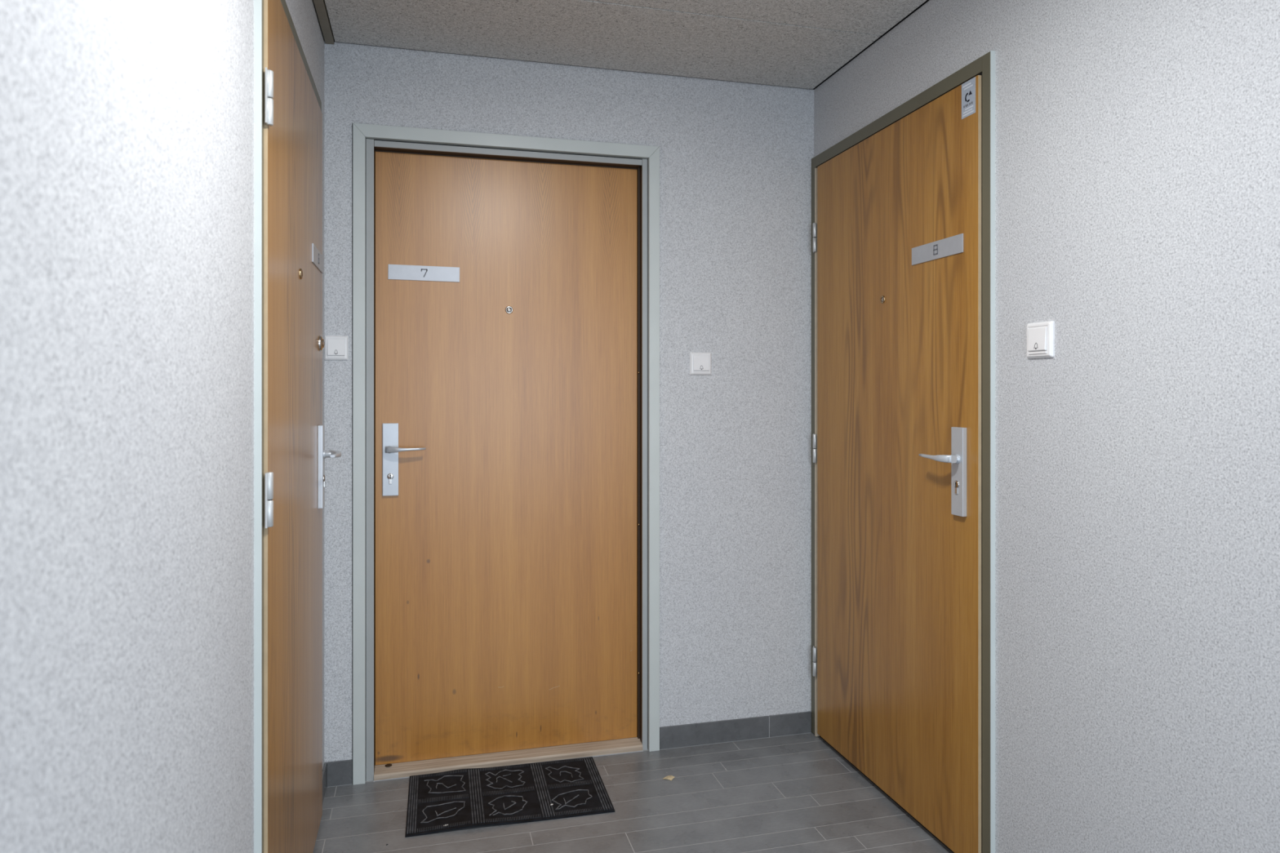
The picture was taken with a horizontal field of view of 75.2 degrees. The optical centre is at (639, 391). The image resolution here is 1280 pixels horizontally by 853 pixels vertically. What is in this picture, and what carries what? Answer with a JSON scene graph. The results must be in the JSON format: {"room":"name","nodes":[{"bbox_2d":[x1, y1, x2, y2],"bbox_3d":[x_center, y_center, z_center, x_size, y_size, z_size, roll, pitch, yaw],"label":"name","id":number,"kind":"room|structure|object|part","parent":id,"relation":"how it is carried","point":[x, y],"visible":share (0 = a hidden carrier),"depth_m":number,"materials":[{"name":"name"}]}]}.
{"room":"apartment building hallway","nodes":[
{"label":"apartment building hallway","id":0,"kind":"room"},
{"bbox_2d":[0,0,324,852],"bbox_3d":[-0.667,0.072,0.910,0.200,2.445,4.098,0,0,-15],"label":"wall","id":1,"kind":"structure","parent":0,"point":[126,126],"depth_m":0.93,"materials":[{"name":"paint"}]},
{"bbox_2d":[253,0,341,852],"bbox_3d":[-0.877,0.204,2.068,0.196,2.181,0.968,0,0,-15],"label":"door","id":2,"kind":"structure","parent":1,"relation":"in","point":[290,454],"depth_m":1.86,"materials":[{"name":"brown wood"}]},
{"bbox_3d":[-0.912,0.204,2.060,0.123,2.178,0.967,0,0,-15],"label":"frame","id":3,"kind":"part","parent":2,"relation":"part of","materials":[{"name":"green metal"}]},
{"bbox_3d":[-0.924,-0.381,2.385,0.004,0.051,0.230,0,0,-15],"label":"number plate","id":4,"kind":"part","parent":2,"relation":"part of","materials":[{"name":"metal"}]},
{"bbox_3d":[-0.927,0.217,2.417,0.014,0.240,0.050,0,0,-15],"label":"handle plate","id":5,"kind":"part","parent":2,"relation":"part of","materials":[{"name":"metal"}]},
{"bbox_3d":[-0.876,0.183,2.382,0.045,0.025,0.137,0,0,-30],"label":"lever","id":6,"kind":"part","parent":2,"relation":"part of","materials":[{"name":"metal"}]},
{"bbox_2d":[313,0,333,44],"bbox_3d":[-0.528,-1.151,0.841,0.027,0.023,3.894,0,0,-15],"label":"trim","id":7,"kind":"structure","parent":1,"relation":"attached to","point":[320,5],"depth_m":2.56,"materials":[{"name":"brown paint"}]},
{"bbox_2d":[322,762,326,802],"bbox_3d":[-1.007,1.255,2.635,0.008,0.080,0.188,0,0,-15],"label":"baseboard","id":8,"kind":"structure","parent":1,"relation":"attached to","point":[324,769],"depth_m":2.66,"materials":[{"name":"grey tile"}]},
{"bbox_2d":[324,40,813,786],"bbox_3d":[-0.114,0.072,3.067,1.953,2.445,0.200,0,0,-15],"label":"wall","id":9,"kind":"structure","parent":0,"point":[735,157],"depth_m":3.05,"materials":[{"name":"paint"}]},
{"bbox_2d":[324,335,348,359],"bbox_3d":[-0.996,-0.143,2.727,0.075,0.080,0.015,0,0,-15],"label":"switch","id":10,"kind":"object","parent":9,"relation":"attached to","point":[336,347],"visible":1,"depth_m":2.72,"materials":[{"name":"white plastic"}]},
{"bbox_2d":[327,760,352,787],"bbox_3d":[-0.987,1.255,2.734,0.079,0.080,0.008,0,0,-15],"label":"baseboard","id":11,"kind":"structure","parent":9,"relation":"attached to","point":[340,773],"depth_m":2.73,"materials":[{"name":"grey tile"}]},
{"bbox_2d":[351,123,659,785],"bbox_3d":[-0.452,0.203,2.922,1.054,2.183,0.112,0,0,-15],"label":"door","id":12,"kind":"structure","parent":9,"relation":"in","point":[505,288],"depth_m":2.92,"materials":[{"name":"brown wood"}]},
{"bbox_3d":[-0.846,0.230,2.822,0.052,0.246,0.012,0,0,-15],"label":"handle plate","id":13,"kind":"part","parent":12,"relation":"part of","materials":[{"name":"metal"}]},
{"bbox_3d":[-0.792,0.196,2.795,0.137,0.025,0.045,0,0,1],"label":"lever","id":14,"kind":"part","parent":12,"relation":"part of","materials":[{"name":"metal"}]},
{"bbox_3d":[-0.740,-0.406,2.853,0.238,0.053,0.004,0,0,-15],"label":"number plate","id":15,"kind":"part","parent":12,"relation":"part of","materials":[{"name":"metal"}]},
{"bbox_2d":[689,352,711,375],"bbox_3d":[0.223,-0.102,3.043,0.083,0.083,0.015,0,0,-15],"label":"switch","id":16,"kind":"object","parent":9,"relation":"attached to","point":[700,362],"visible":1,"depth_m":3.04,"materials":[{"name":"white plastic"}]},
{"bbox_2d":[659,711,811,750],"bbox_3d":[0.359,1.255,3.083,0.597,0.080,0.008,0,0,-15],"label":"baseboard","id":17,"kind":"structure","parent":9,"relation":"attached to","point":[796,723],"depth_m":3.08,"materials":[{"name":"grey tile"}]},
{"bbox_2d":[312,0,928,89],"bbox_3d":[0.278,-1.198,1.155,2.153,0.104,4.098,0,0,-15],"label":"ceiling","id":18,"kind":"structure","parent":0,"point":[789,43],"depth_m":2.63,"materials":[{"name":"beige paint"}]},
{"bbox_2d":[312,732,952,852],"bbox_3d":[0.291,1.325,1.105,1.953,0.060,4.003,0,0,-15],"label":"floor","id":19,"kind":"structure","parent":0,"point":[794,793],"depth_m":2.55,"materials":[{"name":"tile"}]},
{"bbox_2d":[404,756,614,837],"bbox_3d":[-0.425,1.288,2.676,0.622,0.013,0.388,0,0,-14],"label":"doormat","id":20,"kind":"object","parent":19,"relation":"on","point":[461,798],"visible":1,"depth_m":2.65,"materials":[{"name":"black rubber"}]},
{"bbox_2d":[662,775,674,781],"bbox_3d":[0.096,1.293,2.784,0.032,0.004,0.031,0,0,27],"label":"dry leaf","id":21,"kind":"object","parent":19,"relation":"on","point":[668,777],"visible":1,"depth_m":2.78,"materials":[{"name":"beige plant"}]},
{"bbox_2d":[813,0,1279,852],"bbox_3d":[1.248,0.072,1.304,0.200,2.445,3.898,0,0,-15],"label":"wall","id":22,"kind":"structure","parent":0,"point":[1137,142],"depth_m":1.74,"materials":[{"name":"paint"}]},
{"bbox_2d":[811,50,995,852],"bbox_3d":[0.805,0.204,2.666,0.196,2.181,1.036,0,0,-15],"label":"door","id":23,"kind":"structure","parent":22,"relation":"in","point":[903,206],"depth_m":2.49,"materials":[{"name":"brown wood"}]},
{"bbox_3d":[0.845,-0.404,2.372,0.004,0.051,0.243,0,0,-15],"label":"number plate","id":24,"kind":"part","parent":23,"relation":"part of","materials":[{"name":"metal"}]},
{"bbox_3d":[0.817,0.183,2.298,0.045,0.025,0.137,0,0,-30],"label":"lever","id":25,"kind":"part","parent":23,"relation":"part of","materials":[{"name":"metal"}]},
{"bbox_3d":[0.868,0.217,2.263,0.014,0.240,0.050,0,0,-15],"label":"handle plate","id":26,"kind":"part","parent":23,"relation":"part of","materials":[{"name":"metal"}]},
{"bbox_2d":[1026,320,1053,358],"bbox_3d":[0.957,-0.124,1.998,0.015,0.086,0.086,0,0,-15],"label":"switch","id":27,"kind":"object","parent":22,"relation":"attached to","point":[1040,335],"visible":1,"depth_m":1.99,"materials":[{"name":"white plastic"}]}
]}

